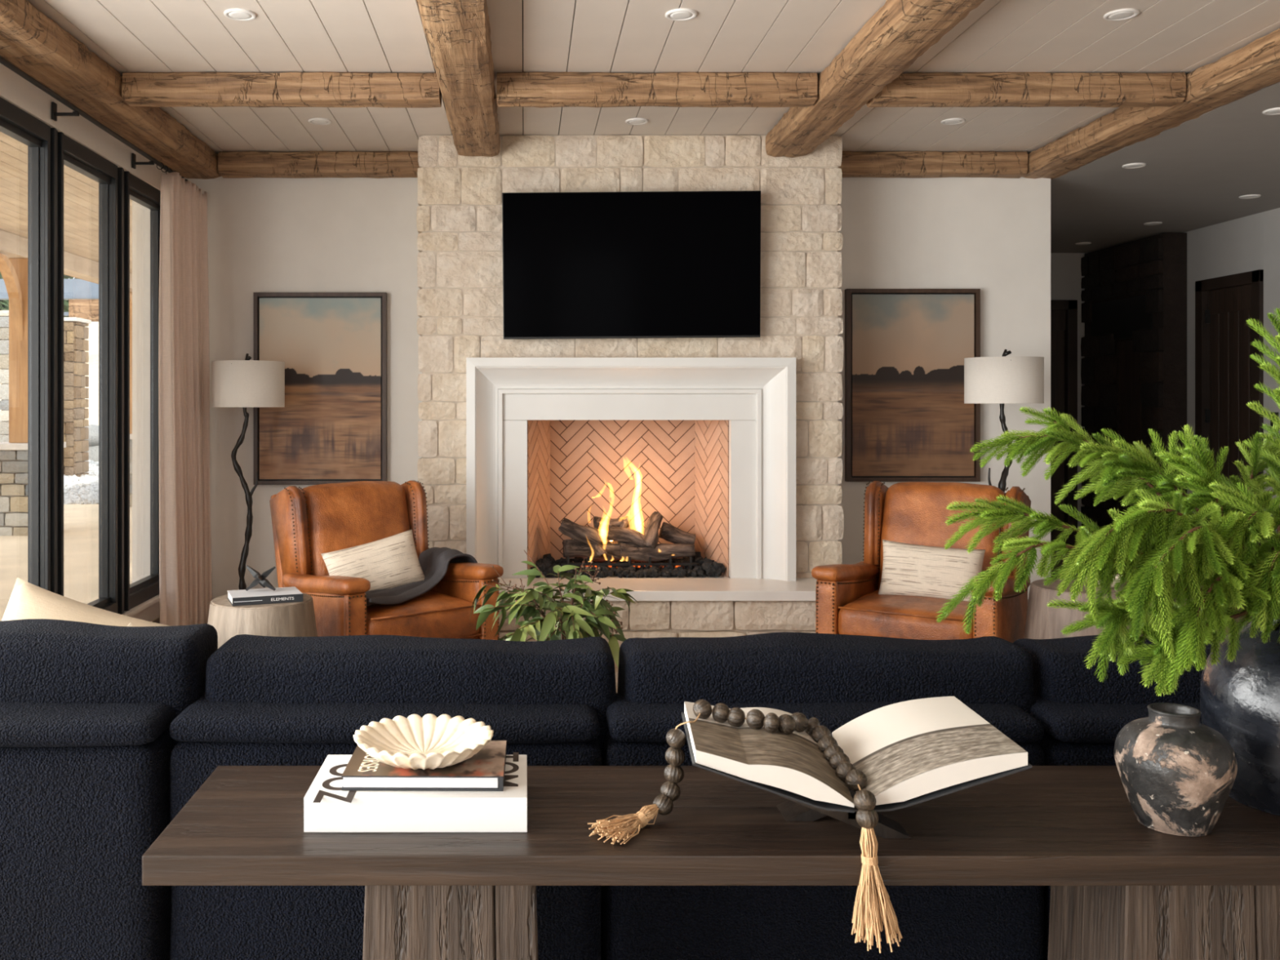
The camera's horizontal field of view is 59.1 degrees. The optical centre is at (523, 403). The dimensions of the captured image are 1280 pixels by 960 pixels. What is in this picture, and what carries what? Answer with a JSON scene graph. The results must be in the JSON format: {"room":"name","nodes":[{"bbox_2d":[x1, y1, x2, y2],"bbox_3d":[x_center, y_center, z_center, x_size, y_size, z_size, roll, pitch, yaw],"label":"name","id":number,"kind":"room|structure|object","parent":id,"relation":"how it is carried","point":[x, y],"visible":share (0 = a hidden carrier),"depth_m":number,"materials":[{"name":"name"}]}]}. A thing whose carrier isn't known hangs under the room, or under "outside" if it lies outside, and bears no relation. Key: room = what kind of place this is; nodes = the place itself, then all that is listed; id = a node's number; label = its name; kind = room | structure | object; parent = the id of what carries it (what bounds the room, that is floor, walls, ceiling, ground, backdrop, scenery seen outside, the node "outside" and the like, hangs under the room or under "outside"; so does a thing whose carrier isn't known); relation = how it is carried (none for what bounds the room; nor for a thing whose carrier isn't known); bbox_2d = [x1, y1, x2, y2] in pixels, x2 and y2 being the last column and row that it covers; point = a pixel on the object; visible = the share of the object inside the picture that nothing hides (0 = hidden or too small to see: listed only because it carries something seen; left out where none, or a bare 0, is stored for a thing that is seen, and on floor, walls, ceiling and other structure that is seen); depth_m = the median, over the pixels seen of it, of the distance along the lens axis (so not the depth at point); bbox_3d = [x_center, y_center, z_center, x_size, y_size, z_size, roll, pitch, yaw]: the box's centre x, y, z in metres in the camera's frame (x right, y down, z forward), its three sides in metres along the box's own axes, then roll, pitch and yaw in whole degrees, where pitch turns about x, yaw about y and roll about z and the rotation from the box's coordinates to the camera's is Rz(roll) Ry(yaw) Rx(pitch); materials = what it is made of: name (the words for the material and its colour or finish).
{"room":"living room","nodes":[
{"label":"living room","id":0,"kind":"room"},
{"bbox_2d":[0,279,98,321],"bbox_3d":[-12.200,-0.440,21.680,13.600,3.920,0.560,0,0,0],"label":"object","id":1,"kind":"object","parent":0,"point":[82,295],"visible":0.27,"depth_m":21.48,"materials":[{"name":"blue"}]},
{"bbox_2d":[0,62,168,581],"bbox_3d":[-2.270,-0.261,2.130,0.200,2.812,9.860,0,0,0],"label":"wall","id":2,"kind":"structure","parent":0,"point":[143,213],"depth_m":6.85,"materials":[{"name":"paint"}]},
{"bbox_2d":[0,97,48,586],"bbox_3d":[-2.224,-0.071,4.689,0.101,2.418,0.897,0,0,0],"label":"window","id":3,"kind":"structure","parent":2,"relation":"in","point":[16,123],"depth_m":5.12,"materials":[{"name":"black metal"}]},
{"bbox_2d":[40,125,115,613],"bbox_3d":[-2.224,-0.071,5.564,0.101,2.418,0.857,0,0,0],"label":"window","id":4,"kind":"structure","parent":2,"relation":"in","point":[60,150],"depth_m":5.24,"materials":[{"name":"black metal"}]},
{"bbox_2d":[0,56,196,186],"bbox_3d":[-2.103,-1.345,2.345,0.123,0.080,9.290,0,0,0],"label":"curtain rod","id":5,"kind":"object","parent":2,"relation":"attached to","point":[77,111],"visible":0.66,"depth_m":5.15,"materials":[{"name":"black metal"}]},
{"bbox_2d":[156,162,212,626],"bbox_3d":[-2.004,0.001,6.639,0.155,2.739,0.725,0,0,0],"label":"curtain","id":6,"kind":"object","parent":5,"relation":"hanging from","point":[185,588],"visible":0.94,"depth_m":6.47,"materials":[{"name":"fabric"}]},
{"bbox_2d":[108,164,160,614],"bbox_3d":[-2.224,-0.071,6.420,0.101,2.418,0.860,0,0,0],"label":"window","id":7,"kind":"structure","parent":2,"relation":"in","point":[126,186],"depth_m":6.11,"materials":[{"name":"black metal"}]},
{"bbox_2d":[121,595,159,617],"bbox_3d":[-2.163,1.149,2.225,0.035,0.022,9.250,0,0,0],"label":"trim","id":8,"kind":"structure","parent":2,"relation":"attached to","point":[149,602],"depth_m":6.31,"materials":[{"name":"paint"}]},
{"bbox_2d":[123,594,159,621],"bbox_3d":[-2.270,1.423,2.130,0.200,0.555,9.860,0,0,0],"label":"sill","id":9,"kind":"structure","parent":2,"relation":"attached to","point":[148,614],"depth_m":6.48,"materials":[{"name":"paint"}]},
{"bbox_2d":[132,176,1050,599],"bbox_3d":[0.425,-0.134,7.130,5.790,3.067,0.140,0,0,0],"label":"wall","id":10,"kind":"structure","parent":0,"point":[992,236],"depth_m":7.06,"materials":[{"name":"paint"}]},
{"bbox_2d":[253,292,386,484],"bbox_3d":[-1.277,-0.096,7.030,0.831,1.204,0.055,0,0,0],"label":"painting","id":11,"kind":"object","parent":10,"relation":"attached to","point":[331,426],"visible":0.94,"depth_m":7.01,"materials":[{"name":"paint"}]},
{"bbox_2d":[844,288,980,481],"bbox_3d":[2.437,-0.118,7.030,0.834,1.207,0.055,0,0,0],"label":"painting","id":12,"kind":"object","parent":10,"relation":"attached to","point":[908,418],"visible":0.99,"depth_m":7.01,"materials":[{"name":"brown wood"}]},
{"bbox_2d":[27,0,1279,154],"bbox_3d":[0.450,-1.637,2.130,5.840,0.140,10.260,0,0,0],"label":"ceiling","id":13,"kind":"structure","parent":0,"point":[130,36],"depth_m":4.90,"materials":[{"name":"wood"}]},
{"bbox_2d":[0,0,220,178],"bbox_3d":[-2.035,-1.494,2.134,0.282,0.158,9.848,0,0,0],"label":"ceiling beam","id":14,"kind":"structure","parent":13,"relation":"attached to","point":[31,41],"depth_m":5.08,"materials":[{"name":"wood"}]},
{"bbox_2d":[223,8,256,21],"bbox_3d":[-1.140,-1.564,4.500,0.128,0.012,0.128,0,0,0],"label":"recessed light","id":15,"kind":"object","parent":13,"relation":"in","point":[235,14],"visible":1,"depth_m":4.49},
{"bbox_2d":[121,71,441,107],"bbox_3d":[-1.143,-1.496,5.335,1.490,0.152,0.160,0,0,0],"label":"ceiling beam","id":16,"kind":"structure","parent":13,"relation":"attached to","point":[148,89],"depth_m":5.26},
{"bbox_2d":[217,151,419,178],"bbox_3d":[-1.259,-1.494,6.985,1.258,0.154,0.159,0,0,0],"label":"ceiling beam","id":17,"kind":"structure","parent":13,"relation":"attached to","point":[244,164],"depth_m":6.91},
{"bbox_2d":[416,0,500,156],"bbox_3d":[-0.264,-1.494,1.825,0.259,0.158,9.230,0,0,0],"label":"ceiling beam","id":18,"kind":"structure","parent":13,"relation":"attached to","point":[457,32],"depth_m":4.76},
{"bbox_2d":[496,71,817,107],"bbox_3d":[0.625,-1.497,5.335,1.506,0.150,0.162,0,0,0],"label":"ceiling beam","id":19,"kind":"structure","parent":13,"relation":"attached to","point":[517,89],"depth_m":5.26,"materials":[{"name":"wood"}]},
{"bbox_2d":[665,8,697,21],"bbox_3d":[0.632,-1.564,4.500,0.128,0.012,0.128,0,0,0],"label":"recessed light","id":20,"kind":"object","parent":13,"relation":"in","point":[680,14],"visible":1,"depth_m":4.49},
{"bbox_2d":[765,0,984,157],"bbox_3d":[1.516,-1.494,1.825,0.265,0.158,9.230,0,0,0],"label":"ceiling beam","id":21,"kind":"structure","parent":13,"relation":"attached to","point":[900,32],"depth_m":4.78,"materials":[{"name":"wood"}]},
{"bbox_2d":[838,151,1027,177],"bbox_3d":[2.486,-1.494,6.986,1.243,0.154,0.157,0,0,0],"label":"ceiling beam","id":22,"kind":"structure","parent":13,"relation":"attached to","point":[886,164],"depth_m":6.91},
{"bbox_2d":[866,71,1186,107],"bbox_3d":[2.381,-1.496,5.335,1.454,0.150,0.159,0,0,0],"label":"ceiling beam","id":23,"kind":"structure","parent":13,"relation":"attached to","point":[943,89],"depth_m":5.26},
{"bbox_2d":[1103,8,1139,21],"bbox_3d":[2.400,-1.564,4.500,0.128,0.012,0.128,0,0,0],"label":"recessed light","id":24,"kind":"object","parent":13,"relation":"in","point":[1127,13],"visible":1,"depth_m":4.49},
{"bbox_2d":[1022,27,1279,179],"bbox_3d":[3.245,-1.494,2.195,0.262,0.156,9.970,0,0,0],"label":"ceiling beam","id":25,"kind":"structure","parent":13,"relation":"attached to","point":[1251,68],"depth_m":5.56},
{"bbox_2d":[613,551,1253,672],"bbox_3d":[1.665,1.460,3.950,8.270,0.120,13.900,0,0,0],"label":"floor","id":26,"kind":"structure","parent":0,"point":[1056,566],"depth_m":9.12,"materials":[{"name":"brown wood"}]},
{"bbox_2d":[211,353,284,590],"bbox_3d":[-1.639,0.550,6.660,0.421,1.701,0.421,0,0,0],"label":"floor lamp","id":27,"kind":"object","parent":26,"relation":"on","point":[246,383],"visible":0.74,"depth_m":6.50,"materials":[{"name":"fabric"}]},
{"bbox_2d":[207,592,317,648],"bbox_3d":[-1.090,1.105,4.660,0.492,0.590,0.492,0,0,-41],"label":"side table","id":28,"kind":"object","parent":26,"relation":"on","point":[297,619],"visible":0.36,"depth_m":4.48,"materials":[{"name":"grey wood"}]},
{"bbox_2d":[226,586,302,605],"bbox_3d":[-1.070,0.793,4.624,0.281,0.032,0.196,0,0,-21],"label":"book","id":29,"kind":"object","parent":28,"relation":"on","point":[285,594],"visible":1,"depth_m":4.56,"materials":[{"name":"paper"}]},
{"bbox_2d":[245,564,275,591],"bbox_3d":[-1.092,0.720,4.630,0.103,0.108,0.095,0,0,43],"label":"sculpture","id":30,"kind":"object","parent":29,"relation":"on","point":[260,579],"visible":1,"depth_m":4.62,"materials":[{"name":"black metal"}]},
{"bbox_2d":[269,480,503,639],"bbox_3d":[-0.700,0.893,5.375,0.839,1.014,0.952,0,0,-36],"label":"armchair","id":31,"kind":"object","parent":26,"relation":"on","point":[308,522],"visible":0.64,"depth_m":5.31,"materials":[{"name":"brown leather"}]},
{"bbox_2d":[300,480,409,575],"bbox_3d":[-0.836,0.698,5.561,0.588,0.623,0.345,0,0,-36],"label":"cushion","id":32,"kind":"object","parent":31,"relation":"on","point":[339,516],"depth_m":5.45,"materials":[{"name":"brown leather"}]},
{"bbox_2d":[320,528,425,591],"bbox_3d":[-0.700,0.775,5.269,0.503,0.346,0.161,0,0,-27],"label":"lumbar pillow","id":33,"kind":"object","parent":31,"relation":"on","point":[392,562],"visible":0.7,"depth_m":5.22,"materials":[{"name":"fabric"}]},
{"bbox_2d":[364,546,477,607],"bbox_3d":[-0.529,0.853,5.303,0.341,0.288,0.914,0,0,36],"label":"throw blanket","id":34,"kind":"object","parent":31,"relation":"on","point":[434,562],"visible":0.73,"depth_m":5.31,"materials":[{"name":"grey fabric"}]},
{"bbox_2d":[366,591,479,638],"bbox_3d":[-0.613,1.004,5.255,0.611,0.211,0.646,0,0,-36],"label":"seat cushion","id":35,"kind":"object","parent":31,"relation":"on","point":[431,614],"depth_m":5.04,"materials":[{"name":"brown leather"}]},
{"bbox_2d":[0,618,1223,959],"bbox_3d":[0.037,0.929,3.195,3.572,0.943,2.283,0,0,0],"label":"sectional sofa","id":36,"kind":"object","parent":26,"relation":"on","point":[108,732],"visible":0.61,"depth_m":2.11,"materials":[{"name":"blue fabric"}]},
{"bbox_2d":[1,577,169,626],"bbox_3d":[-1.225,0.815,3.051,0.689,0.654,0.297,0,0,-4],"label":"throw pillow","id":37,"kind":"object","parent":36,"relation":"on","point":[27,600],"visible":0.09,"depth_m":3.09,"materials":[{"name":"beige fabric"}]},
{"bbox_2d":[0,618,217,746],"bbox_3d":[-1.126,0.672,2.305,0.949,0.429,0.267,0,0,0],"label":"cushion","id":38,"kind":"object","parent":36,"relation":"on","point":[45,663],"depth_m":2.21,"materials":[{"name":"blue fabric"}]},
{"bbox_2d":[204,634,616,765],"bbox_3d":[-0.228,0.706,2.306,0.827,0.430,0.264,0,0,0],"label":"cushion","id":39,"kind":"object","parent":36,"relation":"on","point":[247,672],"depth_m":2.21,"materials":[{"name":"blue fabric"}]},
{"bbox_2d":[617,631,1033,714],"bbox_3d":[0.611,0.703,2.305,0.826,0.437,0.257,0,0,0],"label":"cushion","id":40,"kind":"object","parent":36,"relation":"on","point":[783,670],"depth_m":2.21,"materials":[{"name":"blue fabric"}]},
{"bbox_2d":[1013,635,1223,704],"bbox_3d":[1.418,0.703,2.305,0.767,0.430,0.266,0,0,0],"label":"cushion","id":41,"kind":"object","parent":36,"relation":"on","point":[1061,676],"depth_m":2.21,"materials":[{"name":"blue fabric"}]},
{"bbox_2d":[416,135,844,646],"bbox_3d":[0.616,-0.083,6.554,2.500,2.965,1.008,0,0,0],"label":"stone fireplace","id":42,"kind":"object","parent":26,"relation":"on","point":[735,442],"depth_m":6.50,"materials":[{"name":"beige stone"}]},
{"bbox_2d":[561,539,623,562],"bbox_3d":[0.446,0.876,6.695,0.430,0.142,0.123,0,0,-4],"label":"log","id":43,"kind":"object","parent":42,"relation":"on","point":[571,548],"visible":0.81,"depth_m":6.65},
{"bbox_2d":[558,517,604,546],"bbox_3d":[0.343,0.771,6.678,0.277,0.186,0.114,0,0,4],"label":"log","id":44,"kind":"object","parent":43,"relation":"on","point":[588,535],"visible":0.98,"depth_m":6.64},
{"bbox_2d":[590,543,607,557],"bbox_3d":[0.440,0.846,6.638,0.080,0.129,0.140,0,0,-42],"label":"log","id":45,"kind":"object","parent":42,"relation":"on","point":[597,550],"visible":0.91,"depth_m":6.61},
{"bbox_2d":[530,551,725,577],"bbox_3d":[0.611,0.960,6.712,1.152,0.125,0.411,0,0,0],"label":"rock bed","id":46,"kind":"object","parent":42,"relation":"on","point":[704,566],"visible":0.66,"depth_m":6.54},
{"bbox_2d":[502,191,760,339],"bbox_3d":[0.615,-0.792,6.419,1.478,0.844,0.114,0,0,0],"label":"television","id":47,"kind":"object","parent":42,"relation":"attached to","point":[673,264],"visible":1,"depth_m":6.39,"materials":[{"name":"black metal"}]},
{"bbox_2d":[619,542,695,562],"bbox_3d":[0.789,0.880,6.641,0.448,0.123,0.111,0,0,3],"label":"log","id":48,"kind":"object","parent":42,"relation":"on","point":[662,552],"visible":0.94,"depth_m":6.61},
{"bbox_2d":[606,524,645,547],"bbox_3d":[0.622,0.794,6.676,0.253,0.146,0.105,0,0,15],"label":"log","id":49,"kind":"object","parent":48,"relation":"on","point":[615,533],"visible":0.98,"depth_m":6.64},
{"bbox_2d":[592,515,630,530],"bbox_3d":[0.527,0.718,6.758,0.219,0.091,0.091,0,0,1],"label":"log","id":50,"kind":"object","parent":49,"relation":"on","point":[601,523],"visible":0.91,"depth_m":6.73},
{"bbox_2d":[642,511,662,548],"bbox_3d":[0.774,0.764,6.691,0.094,0.238,0.207,0,0,28],"label":"log","id":51,"kind":"object","parent":48,"relation":"on","point":[653,522],"visible":0.99,"depth_m":6.64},
{"bbox_2d":[658,521,695,544],"bbox_3d":[0.924,0.794,6.763,0.226,0.167,0.120,0,0,-1],"label":"log","id":52,"kind":"object","parent":42,"relation":"on","point":[668,531],"visible":0.88,"depth_m":6.72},
{"bbox_2d":[142,765,1279,959],"bbox_3d":[0.471,1.030,1.841,2.058,0.740,0.409,0,0,0],"label":"console table","id":53,"kind":"object","parent":26,"relation":"on","point":[1122,888],"visible":0.8,"depth_m":1.72,"materials":[{"name":"brown wood"}]},
{"bbox_2d":[303,752,527,832],"bbox_3d":[-0.167,0.632,1.823,0.344,0.054,0.246,0,0,0],"label":"book","id":54,"kind":"object","parent":53,"relation":"on","point":[327,808],"visible":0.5,"depth_m":1.72,"materials":[{"name":"paper"}]},
{"bbox_2d":[341,740,506,791],"bbox_3d":[-0.158,0.594,1.845,0.254,0.024,0.187,0,0,1],"label":"book","id":55,"kind":"object","parent":54,"relation":"on","point":[485,771],"visible":0.5,"depth_m":1.76,"materials":[{"name":"paper"}]},
{"bbox_2d":[353,713,493,769],"bbox_3d":[-0.163,0.559,1.825,0.226,0.046,0.228,0,0,0],"label":"scalloped bowl","id":56,"kind":"object","parent":55,"relation":"on","point":[415,742],"visible":1,"depth_m":1.86,"materials":[{"name":"ceramic"}]},
{"bbox_2d":[587,699,902,953],"bbox_3d":[0.322,0.635,1.738,0.446,0.294,0.290,0,0,0],"label":"bead garland","id":57,"kind":"object","parent":53,"relation":"on","point":[868,913],"visible":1,"depth_m":1.72},
{"bbox_2d":[776,786,911,838],"bbox_3d":[0.502,0.615,1.805,0.236,0.090,0.210,0,0,0],"label":"book stand","id":58,"kind":"object","parent":53,"relation":"on","point":[791,810],"visible":0.16,"depth_m":1.72,"materials":[{"name":"black wood"}]},
{"bbox_2d":[681,696,1031,813],"bbox_3d":[0.499,0.553,1.794,0.503,0.093,0.304,0,0,0],"label":"open book","id":59,"kind":"object","parent":58,"relation":"on","point":[908,753],"visible":0.84,"depth_m":1.70,"materials":[{"name":"paper"}]},
{"bbox_2d":[1114,702,1237,836],"bbox_3d":[1.020,0.569,1.757,0.167,0.182,0.167,0,0,-44],"label":"vase","id":60,"kind":"object","parent":53,"relation":"on","point":[1177,772],"visible":1,"depth_m":1.71,"materials":[{"name":"black ceramic"}]},
{"bbox_2d":[1200,606,1279,816],"bbox_3d":[1.293,0.490,1.861,0.294,0.339,0.294,0,0,-16],"label":"urn","id":61,"kind":"object","parent":53,"relation":"on","point":[1240,698],"visible":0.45,"depth_m":1.81,"materials":[{"name":"ceramic"}]},
{"bbox_2d":[935,524,1202,634],"bbox_3d":[0.985,0.369,1.750,0.698,0.373,0.128,0,0,-12],"label":"branch","id":62,"kind":"object","parent":61,"relation":"in","point":[1003,569],"visible":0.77,"depth_m":1.70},
{"bbox_2d":[969,428,1184,517],"bbox_3d":[1.041,0.298,1.941,0.527,0.515,0.171,0,0,0],"label":"branch","id":63,"kind":"object","parent":61,"relation":"in","point":[1024,441],"visible":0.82,"depth_m":1.94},
{"bbox_2d":[944,494,1270,614],"bbox_3d":[0.995,0.349,1.812,0.646,0.413,0.135,0,0,-6],"label":"branch","id":64,"kind":"object","parent":61,"relation":"in","point":[1023,514],"visible":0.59,"depth_m":1.80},
{"bbox_2d":[1019,406,1204,525],"bbox_3d":[1.103,0.279,1.952,0.446,0.553,0.128,0,0,22],"label":"branch","id":65,"kind":"object","parent":61,"relation":"in","point":[1062,420],"visible":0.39,"depth_m":1.99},
{"bbox_2d":[1046,592,1248,682],"bbox_3d":[1.073,0.421,1.784,0.492,0.269,0.129,0,0,-18],"label":"branch","id":66,"kind":"object","parent":61,"relation":"in","point":[1115,619],"visible":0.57,"depth_m":1.74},
{"bbox_2d":[1077,428,1245,544],"bbox_3d":[1.122,0.297,1.923,0.349,0.516,0.193,0,0,-13],"label":"branch","id":67,"kind":"object","parent":61,"relation":"in","point":[1146,468],"visible":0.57,"depth_m":1.91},
{"bbox_2d":[1055,488,1271,622],"bbox_3d":[1.053,0.342,1.756,0.540,0.427,0.181,0,0,-32],"label":"branch","id":68,"kind":"object","parent":61,"relation":"in","point":[1129,532],"visible":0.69,"depth_m":1.69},
{"bbox_2d":[1110,600,1271,696],"bbox_3d":[1.121,0.432,1.769,0.417,0.247,0.115,0,0,-15],"label":"branch","id":69,"kind":"object","parent":61,"relation":"in","point":[1156,651],"visible":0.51,"depth_m":1.73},
{"bbox_2d":[1122,511,1269,662],"bbox_3d":[1.063,0.357,1.738,0.548,0.396,0.179,0,0,-26],"label":"branch","id":70,"kind":"object","parent":61,"relation":"in","point":[1153,582],"visible":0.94,"depth_m":1.64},
{"bbox_2d":[1150,423,1254,573],"bbox_3d":[1.168,0.294,1.867,0.264,0.523,0.135,0,0,-24],"label":"branch","id":71,"kind":"object","parent":61,"relation":"in","point":[1195,464],"visible":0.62,"depth_m":1.83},
{"bbox_2d":[1163,573,1279,693],"bbox_3d":[1.123,0.405,1.745,0.430,0.302,0.124,0,0,-44],"label":"branch","id":72,"kind":"object","parent":61,"relation":"in","point":[1192,642],"visible":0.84,"depth_m":1.65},
{"bbox_2d":[1201,420,1279,581],"bbox_3d":[1.276,0.290,1.940,0.217,0.530,0.165,0,0,-6],"label":"branch","id":73,"kind":"object","parent":61,"relation":"in","point":[1256,464],"visible":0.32,"depth_m":1.94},
{"bbox_2d":[1208,480,1279,642],"bbox_3d":[1.194,0.336,1.783,0.188,0.440,0.324,0,0,34],"label":"branch","id":74,"kind":"object","parent":61,"relation":"in","point":[1263,518],"visible":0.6,"depth_m":1.72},
{"bbox_2d":[1240,523,1279,632],"bbox_3d":[1.217,0.367,1.764,0.159,0.376,0.314,0,0,41],"label":"branch","id":75,"kind":"object","parent":61,"relation":"in","point":[1268,568],"visible":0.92,"depth_m":1.69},
{"bbox_2d":[1242,307,1279,535],"bbox_3d":[1.278,0.196,1.873,0.146,0.719,0.147,0,0,15],"label":"branch","id":76,"kind":"object","parent":61,"relation":"in","point":[1273,472],"visible":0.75,"depth_m":1.89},
{"bbox_2d":[811,480,1031,643],"bbox_3d":[1.935,0.893,5.335,0.839,1.014,0.952,0,0,35],"label":"armchair","id":77,"kind":"object","parent":26,"relation":"on","point":[848,601],"visible":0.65,"depth_m":5.26,"materials":[{"name":"brown leather"}]},
{"bbox_2d":[837,589,973,639],"bbox_3d":[1.850,1.004,5.214,0.611,0.211,0.646,0,0,35],"label":"seat cushion","id":78,"kind":"object","parent":77,"relation":"on","point":[864,612],"depth_m":5.02,"materials":[{"name":"brown leather"}]},
{"bbox_2d":[878,539,985,601],"bbox_3d":[1.915,0.795,5.271,0.472,0.285,0.155,0,0,25],"label":"lumbar pillow","id":79,"kind":"object","parent":77,"relation":"on","point":[908,569],"visible":0.87,"depth_m":5.22,"materials":[{"name":"fabric"}]},
{"bbox_2d":[878,481,1005,589],"bbox_3d":[2.067,0.698,5.524,0.588,0.623,0.345,0,0,35],"label":"cushion","id":80,"kind":"object","parent":77,"relation":"on","point":[914,513],"depth_m":5.48,"materials":[{"name":"brown leather"}]},
{"bbox_2d":[964,349,1044,492],"bbox_3d":[2.706,0.545,6.320,0.414,1.709,0.414,0,0,0],"label":"floor lamp","id":81,"kind":"object","parent":26,"relation":"on","point":[1002,380],"visible":0.56,"depth_m":6.15,"materials":[{"name":"fabric"}]},
{"bbox_2d":[1023,578,1142,639],"bbox_3d":[2.410,1.090,4.800,0.508,0.620,0.508,0,0,30],"label":"side table","id":82,"kind":"object","parent":26,"relation":"on","point":[1042,622],"visible":0.26,"depth_m":4.70,"materials":[{"name":"brown wood"}]},
{"bbox_2d":[1080,232,1186,539],"bbox_3d":[5.374,-0.010,9.945,0.252,2.820,1.310,0,0,0],"label":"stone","id":83,"kind":"object","parent":26,"relation":"on","point":[1134,312],"visible":0.66,"depth_m":9.70,"materials":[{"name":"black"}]},
{"bbox_2d":[1050,253,1086,551],"bbox_3d":[4.450,-0.050,10.675,2.700,2.900,0.150,0,0,0],"label":"wall","id":84,"kind":"structure","parent":0,"point":[1066,277],"depth_m":10.60,"materials":[{"name":"paint"}]},
{"bbox_2d":[1050,300,1077,553],"bbox_3d":[4.750,0.212,10.565,0.880,2.375,0.130,0,0,0],"label":"door","id":85,"kind":"structure","parent":84,"relation":"in","point":[1064,313],"depth_m":10.54,"materials":[{"name":"brown wood"}]},
{"bbox_2d":[1050,81,1279,253],"bbox_3d":[4.577,-1.490,3.950,2.445,0.121,13.900,0,0,0],"label":"ceiling","id":86,"kind":"structure","parent":0,"point":[1196,172],"depth_m":7.22,"materials":[{"name":"paint"}]},
{"bbox_2d":[1198,212,1263,280],"bbox_3d":[5.575,-1.250,8.730,0.150,0.500,0.800,0,0,0],"label":"wall","id":87,"kind":"structure","parent":0,"point":[1233,246],"depth_m":8.71,"materials":[{"name":"paint"}]},
{"bbox_2d":[1185,207,1279,532],"bbox_3d":[5.575,-0.050,3.900,0.150,2.900,13.400,0,0,0],"label":"wall","id":88,"kind":"structure","parent":0,"point":[1272,217],"depth_m":8.31,"materials":[{"name":"paint"}]},
{"bbox_2d":[1195,269,1263,575],"bbox_3d":[5.535,0.200,8.730,0.130,2.400,0.800,0,0,0],"label":"door","id":89,"kind":"structure","parent":88,"relation":"in","point":[1226,374],"depth_m":8.78,"materials":[{"name":"brown wood"}]},
{"bbox_3d":[0.150,0.919,3.850,0.170,0.190,0.170,0,0,0],"label":"vase","id":90,"kind":"object","parent":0,"visible":0},
{"bbox_2d":[469,550,636,666],"bbox_3d":[0.122,0.705,3.774,0.556,0.368,0.529,0,0,-19],"label":"potted plant","id":91,"kind":"object","parent":90,"relation":"in","point":[597,615],"visible":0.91,"depth_m":3.76,"materials":[{"name":"green plant"}]},
{"label":"outside","id":92,"kind":"structure","parent":0,"visible":0},
{"bbox_2d":[0,131,132,292],"bbox_3d":[-4.340,-1.860,8.000,3.960,0.360,24.000,0,0,0],"label":"porch ceiling","id":93,"kind":"structure","parent":92,"point":[81,192],"depth_m":11.28,"materials":[{"name":"brown wood"}]},
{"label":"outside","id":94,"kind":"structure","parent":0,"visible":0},
{"bbox_2d":[0,523,132,621],"bbox_3d":[-4.535,1.505,4.000,4.130,0.030,20.000,0,0,0],"label":"patio floor","id":95,"kind":"structure","parent":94,"point":[81,540],"depth_m":10.50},
{"bbox_2d":[0,441,66,535],"bbox_3d":[-5.820,0.985,13.000,0.720,1.070,0.720,0,0,0],"label":"stone pier","id":96,"kind":"structure","parent":95,"relation":"on","point":[13,456],"depth_m":12.66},
{"bbox_2d":[0,253,27,443],"bbox_3d":[-5.820,-0.616,13.000,0.220,2.127,1.720,0,0,0],"label":"timber post","id":97,"kind":"object","parent":96,"relation":"on","point":[14,271],"visible":0.58,"depth_m":12.89,"materials":[{"name":"brown wood"}]},
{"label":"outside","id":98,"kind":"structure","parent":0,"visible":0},
{"bbox_2d":[63,503,132,523],"bbox_3d":[-31.235,1.620,22.500,57.530,0.200,95.000,0,0,0],"label":"ground","id":99,"kind":"structure","parent":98,"point":[75,513],"depth_m":15.49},
{"bbox_2d":[0,310,8,442],"bbox_3d":[-9.022,-0.080,20.374,0.747,3.200,0.747,0,0,0],"label":"stone column","id":100,"kind":"structure","parent":99,"relation":"on","point":[4,319],"depth_m":20.01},
{"bbox_2d":[63,317,91,476],"bbox_3d":[-8.520,-0.040,21.000,0.540,3.120,0.720,0,0,0],"label":"stone column","id":101,"kind":"structure","parent":99,"relation":"on","point":[76,430],"depth_m":20.73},
{"bbox_2d":[63,459,98,504],"bbox_3d":[-9.667,1.228,21.985,4.209,0.775,12.625,0,0,-23],"label":"gravel bank","id":102,"kind":"object","parent":99,"relation":"on","point":[84,489],"visible":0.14,"depth_m":18.70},
{"bbox_2d":[87,445,98,462],"bbox_3d":[-9.636,1.240,25.510,0.824,0.715,0.984,0,0,26],"label":"boulder","id":103,"kind":"object","parent":102,"relation":"on","point":[93,451],"visible":0.08,"depth_m":25.12,"materials":[{"name":"stone"}]},
{"bbox_2d":[84,424,98,445],"bbox_3d":[-9.739,0.733,25.501,0.699,0.539,0.693,0,0,-17],"label":"boulder","id":104,"kind":"object","parent":103,"relation":"on","point":[93,437],"visible":0.26,"depth_m":25.22,"materials":[{"name":"stone"}]},
{"bbox_2d":[129,433,132,506],"bbox_3d":[-5.820,0.985,16.900,0.720,1.070,0.720,0,0,0],"label":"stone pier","id":105,"kind":"structure","parent":99,"relation":"on","point":[131,434],"depth_m":16.57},
{"bbox_2d":[129,292,132,433],"bbox_3d":[-5.820,-0.616,16.900,0.220,2.127,1.720,0,0,0],"label":"timber post","id":106,"kind":"object","parent":105,"relation":"on","point":[131,293],"visible":0.08,"depth_m":16.79,"materials":[{"name":"brown wood"}]},
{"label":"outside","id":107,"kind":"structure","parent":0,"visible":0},
{"bbox_2d":[0,321,98,425],"bbox_3d":[-30.800,-1.889,46.200,62.400,6.817,38.400,0,0,0],"label":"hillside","id":108,"kind":"structure","parent":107,"point":[93,338],"depth_m":42.97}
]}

